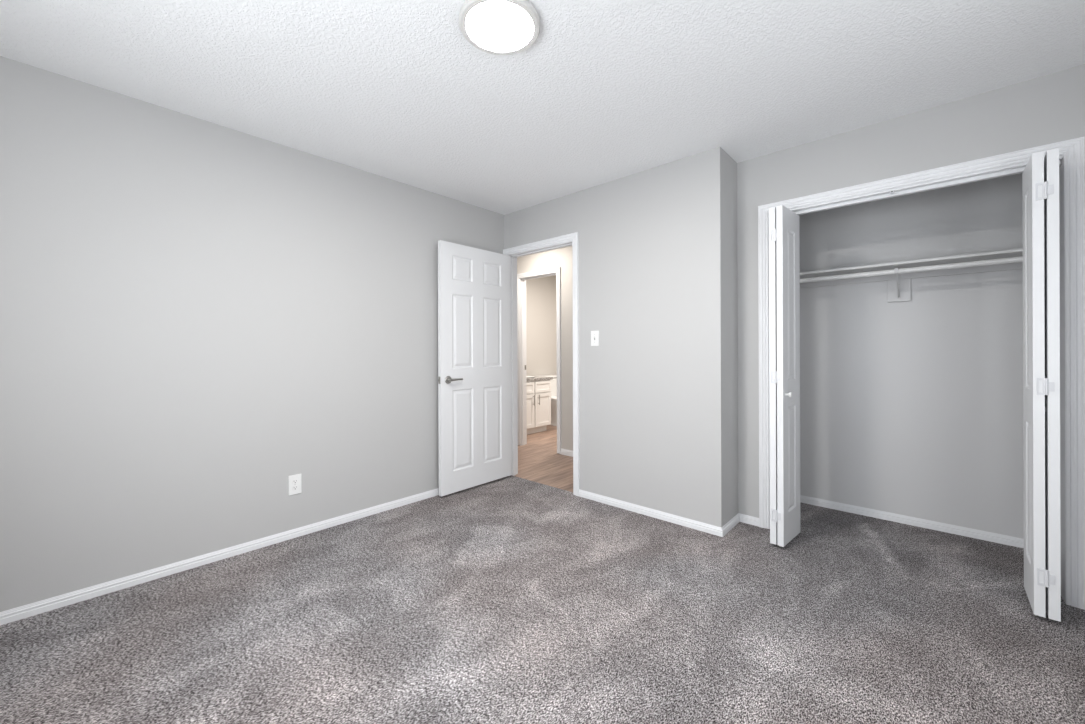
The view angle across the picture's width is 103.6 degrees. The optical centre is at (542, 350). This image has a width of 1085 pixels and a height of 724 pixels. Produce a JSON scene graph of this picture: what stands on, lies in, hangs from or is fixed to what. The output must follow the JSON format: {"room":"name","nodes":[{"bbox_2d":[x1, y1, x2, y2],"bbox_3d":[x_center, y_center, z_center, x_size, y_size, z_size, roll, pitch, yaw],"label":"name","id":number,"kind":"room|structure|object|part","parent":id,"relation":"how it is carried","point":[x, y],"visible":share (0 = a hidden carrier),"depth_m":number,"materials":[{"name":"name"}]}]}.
{"room":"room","nodes":[
{"label":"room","id":0,"kind":"room"},
{"bbox_2d":[0,56,503,611],"bbox_3d":[-1.548,-0.019,2.779,0.120,2.500,3.420,0,0,42],"label":"wall","id":1,"kind":"structure","parent":0,"point":[198,316],"depth_m":2.30,"materials":[{"name":"grey paint"}]},
{"bbox_2d":[0,488,438,625],"bbox_3d":[-1.495,1.145,2.734,0.012,0.052,3.419,0,0,42],"label":"baseboard","id":2,"kind":"structure","parent":1,"relation":"attached to","point":[8,616],"depth_m":2.28,"materials":[{"name":"white paint"}]},
{"bbox_2d":[288,474,301,495],"bbox_3d":[-1.552,0.840,2.675,0.008,0.122,0.074,0,0,42],"label":"power outlet","id":3,"kind":"object","parent":1,"relation":"attached to","point":[294,481],"visible":1,"depth_m":2.67,"materials":[{"name":"white plastic"}]},
{"bbox_2d":[438,240,510,496],"bbox_3d":[-0.557,0.138,3.655,0.147,2.018,0.786,0,0,41],"label":"door","id":4,"kind":"structure","parent":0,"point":[474,378],"depth_m":3.60,"materials":[{"name":"white paint"}]},
{"bbox_3d":[-0.739,0.234,3.392,0.040,0.062,0.062,0,0,41],"label":"handle","id":5,"kind":"part","parent":4,"relation":"part of","materials":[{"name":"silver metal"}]},
{"bbox_2d":[526,275,556,375],"bbox_3d":[-0.293,-0.024,6.680,0.100,2.500,1.854,0,0,42],"label":"wall","id":6,"kind":"structure","parent":0,"point":[541,336],"depth_m":6.91,"materials":[{"name":"grey paint"}]},
{"bbox_2d":[0,425,1084,723],"bbox_3d":[-0.064,1.196,3.429,6.600,0.060,6.570,0,0,42],"label":"floor","id":7,"kind":"structure","parent":0,"point":[510,599],"depth_m":1.78,"materials":[{"name":"grey carpet"}]},
{"bbox_2d":[527,380,550,433],"bbox_3d":[-0.302,0.798,6.140,0.598,0.748,0.706,0,0,42],"label":"bathroom vanity","id":8,"kind":"object","parent":7,"relation":"on","point":[538,392],"visible":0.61,"depth_m":6.03,"materials":[{"name":"white paint"}]},
{"bbox_3d":[-0.232,0.516,5.838,0.019,0.152,0.332,0,0,42],"label":"drawer","id":9,"kind":"part","parent":8,"relation":"part of","materials":[{"name":"white paint"}]},
{"bbox_3d":[-0.231,0.841,5.838,0.019,0.462,0.332,0,0,42],"label":"cabinet door","id":10,"kind":"part","parent":8,"relation":"part of","materials":[{"name":"white paint"}]},
{"bbox_2d":[527,376,552,380],"bbox_3d":[-0.309,0.394,6.157,0.567,0.060,0.748,0,0,42],"label":"countertop","id":11,"kind":"structure","parent":8,"relation":"on","point":[536,378],"depth_m":6.09,"materials":[{"name":"stone"}]},
{"bbox_3d":[0.006,0.515,6.101,0.019,0.152,0.330,0,0,42],"label":"drawer","id":12,"kind":"part","parent":8,"relation":"part of","materials":[{"name":"white paint"}]},
{"bbox_3d":[0.007,0.840,6.101,0.019,0.462,0.330,0,0,42],"label":"cabinet door","id":13,"kind":"part","parent":8,"relation":"part of","materials":[{"name":"white paint"}]},
{"bbox_2d":[541,375,556,425],"bbox_3d":[0.286,0.785,6.694,0.705,0.770,0.450,0,0,42],"label":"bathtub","id":14,"kind":"object","parent":7,"relation":"on","point":[553,391],"visible":0.2,"depth_m":6.69,"materials":[{"name":"white ceramic"}]},
{"bbox_3d":[0.099,0.418,6.862,0.205,0.034,0.450,0,0,42],"label":"tank lid","id":15,"kind":"part","parent":14,"relation":"part of","materials":[{"name":"white ceramic"}]},
{"bbox_3d":[0.098,0.604,6.864,0.190,0.335,0.430,0,0,42],"label":"tank","id":16,"kind":"part","parent":14,"relation":"part of","materials":[{"name":"white ceramic"}]},
{"bbox_3d":[0.322,0.971,6.662,0.592,0.398,0.372,0,0,42],"label":"bowl","id":17,"kind":"part","parent":14,"relation":"part of","materials":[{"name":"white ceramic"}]},
{"bbox_2d":[0,0,1084,214],"bbox_3d":[0.236,-1.315,1.834,4.000,0.080,4.620,0,0,42],"label":"ceiling","id":18,"kind":"structure","parent":0,"point":[606,91],"depth_m":1.94,"materials":[{"name":"white paint"}]},
{"bbox_2d":[459,0,539,54],"bbox_3d":[-0.165,-1.258,1.653,0.313,0.031,0.313,0,0,42],"label":"ceiling light","id":19,"kind":"object","parent":18,"relation":"in","point":[495,27],"visible":1,"depth_m":1.63,"materials":[{"name":"white glass"}]},
{"bbox_2d":[504,147,727,527],"bbox_3d":[-0.545,-0.023,4.254,4.586,2.500,0.112,0,0,42],"label":"wall","id":20,"kind":"structure","parent":0,"point":[653,241],"depth_m":2.98,"materials":[{"name":"grey paint"}]},
{"bbox_2d":[517,365,517,400],"bbox_3d":[0.051,0.109,3.803,0.891,2.112,0.018,0,0,42],"label":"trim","id":21,"kind":"structure","parent":20,"relation":"attached to","point":[517,365],"depth_m":4.06,"materials":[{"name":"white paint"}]},
{"bbox_2d":[509,241,571,475],"bbox_3d":[0.007,0.156,3.754,0.802,2.118,0.114,0,0,42],"label":"trim","id":22,"kind":"structure","parent":20,"relation":"attached to","point":[513,257],"depth_m":4.00,"materials":[{"name":"white paint"}]},
{"bbox_2d":[503,232,578,495],"bbox_3d":[-0.037,0.110,3.706,0.873,2.112,0.018,0,0,42],"label":"trim","id":23,"kind":"structure","parent":20,"relation":"attached to","point":[574,237],"depth_m":3.43,"materials":[{"name":"white paint"}]},
{"bbox_2d":[591,331,598,345],"bbox_3d":[0.403,-0.095,3.308,0.072,0.118,0.016,0,0,42],"label":"light switch","id":24,"kind":"object","parent":20,"relation":"attached to","point":[594,334],"visible":1,"depth_m":3.30,"materials":[{"name":"white plastic"}]},
{"bbox_2d":[579,489,758,536],"bbox_3d":[0.862,1.136,3.114,1.248,0.052,0.332,0,0,42],"label":"baseboard","id":25,"kind":"structure","parent":20,"relation":"attached to","point":[736,519],"depth_m":2.88,"materials":[{"name":"white paint"}]},
{"bbox_2d":[726,153,737,520],"bbox_3d":[1.452,-0.030,3.128,0.115,2.500,0.901,0,0,42],"label":"wall","id":26,"kind":"structure","parent":0,"point":[731,165],"depth_m":2.83,"materials":[{"name":"grey paint"}]},
{"bbox_2d":[517,173,1023,538],"bbox_3d":[0.796,-0.028,4.383,6.400,2.500,0.136,0,0,42],"label":"wall","id":27,"kind":"structure","parent":0,"point":[913,408],"depth_m":2.82,"materials":[{"name":"grey paint"}]},
{"bbox_2d":[517,267,560,453],"bbox_3d":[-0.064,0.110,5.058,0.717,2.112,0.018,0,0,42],"label":"trim","id":28,"kind":"structure","parent":27,"relation":"attached to","point":[557,270],"depth_m":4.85,"materials":[{"name":"white paint"}]},
{"bbox_2d":[561,448,572,456],"bbox_3d":[0.950,1.135,4.146,2.003,0.066,0.012,0,0,42],"label":"baseboard","id":29,"kind":"structure","parent":27,"relation":"attached to","point":[566,452],"depth_m":4.75,"materials":[{"name":"white paint"}]},
{"bbox_2d":[888,278,910,301],"bbox_3d":[2.396,-0.403,2.866,0.120,0.148,0.019,0,0,42],"label":"block","id":30,"kind":"object","parent":27,"relation":"attached to","point":[905,283],"visible":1,"depth_m":2.85,"materials":[{"name":"grey paint"}]},
{"bbox_2d":[894,265,900,298],"bbox_3d":[2.293,-0.439,2.755,0.022,0.183,0.282,0,0,42],"label":"rod bracket","id":31,"kind":"object","parent":30,"relation":"attached to","point":[898,276],"visible":0.96,"depth_m":2.83,"materials":[{"name":"white metal"}]},
{"bbox_3d":[2.386,-0.438,2.859,0.022,0.179,0.003,0,0,42],"label":"wall plate","id":32,"kind":"part","parent":31,"relation":"part of","materials":[{"name":"grey paint"}]},
{"bbox_2d":[800,256,1022,282],"bbox_3d":[2.281,-0.495,2.608,1.810,0.031,0.031,0,0,42],"label":"closet rod","id":33,"kind":"object","parent":30,"relation":"attached to","point":[1012,259],"visible":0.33,"depth_m":2.58,"materials":[{"name":"white metal"}]},
{"bbox_2d":[800,248,1022,278],"bbox_3d":[2.362,-0.541,2.698,1.810,0.016,0.312,0,0,42],"label":"closet shelf","id":34,"kind":"object","parent":27,"relation":"attached to","point":[1014,252],"visible":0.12,"depth_m":2.61,"materials":[{"name":"white paint"}]},
{"bbox_2d":[800,262,1022,287],"bbox_3d":[2.461,-0.505,2.807,1.806,0.056,0.019,0,0,42],"label":"cleat","id":35,"kind":"object","parent":27,"relation":"attached to","point":[1009,266],"visible":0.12,"depth_m":2.78,"materials":[{"name":"grey paint"}]},
{"bbox_2d":[800,495,1023,547],"bbox_3d":[2.278,1.131,2.599,1.813,0.052,0.581,0,0,42],"label":"baseboard","id":36,"kind":"structure","parent":27,"relation":"attached to","point":[953,529],"depth_m":2.80,"materials":[{"name":"white paint"}]},
{"bbox_2d":[737,64,1084,517],"bbox_3d":[2.041,-0.032,2.342,1.814,2.500,0.112,0,0,42],"label":"wall","id":37,"kind":"structure","parent":0,"point":[1050,108],"depth_m":2.42,"materials":[{"name":"grey paint"}]},
{"bbox_2d":[769,205,800,546],"bbox_3d":[1.474,0.142,2.609,0.137,1.999,0.310,0,0,42],"label":"door","id":38,"kind":"structure","parent":37,"relation":"in","point":[784,253],"depth_m":2.52,"materials":[{"name":"white paint"}]},
{"bbox_2d":[758,136,1084,609],"bbox_3d":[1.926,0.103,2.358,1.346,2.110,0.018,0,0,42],"label":"trim","id":39,"kind":"structure","parent":37,"relation":"attached to","point":[1073,150],"depth_m":1.94,"materials":[{"name":"white paint"}]},
{"bbox_2d":[1022,148,1060,621],"bbox_3d":[2.244,0.137,1.916,0.088,1.999,0.308,0,0,42],"label":"door","id":40,"kind":"structure","parent":37,"relation":"in","point":[1040,176],"depth_m":1.82,"materials":[{"name":"white paint"}]}
]}

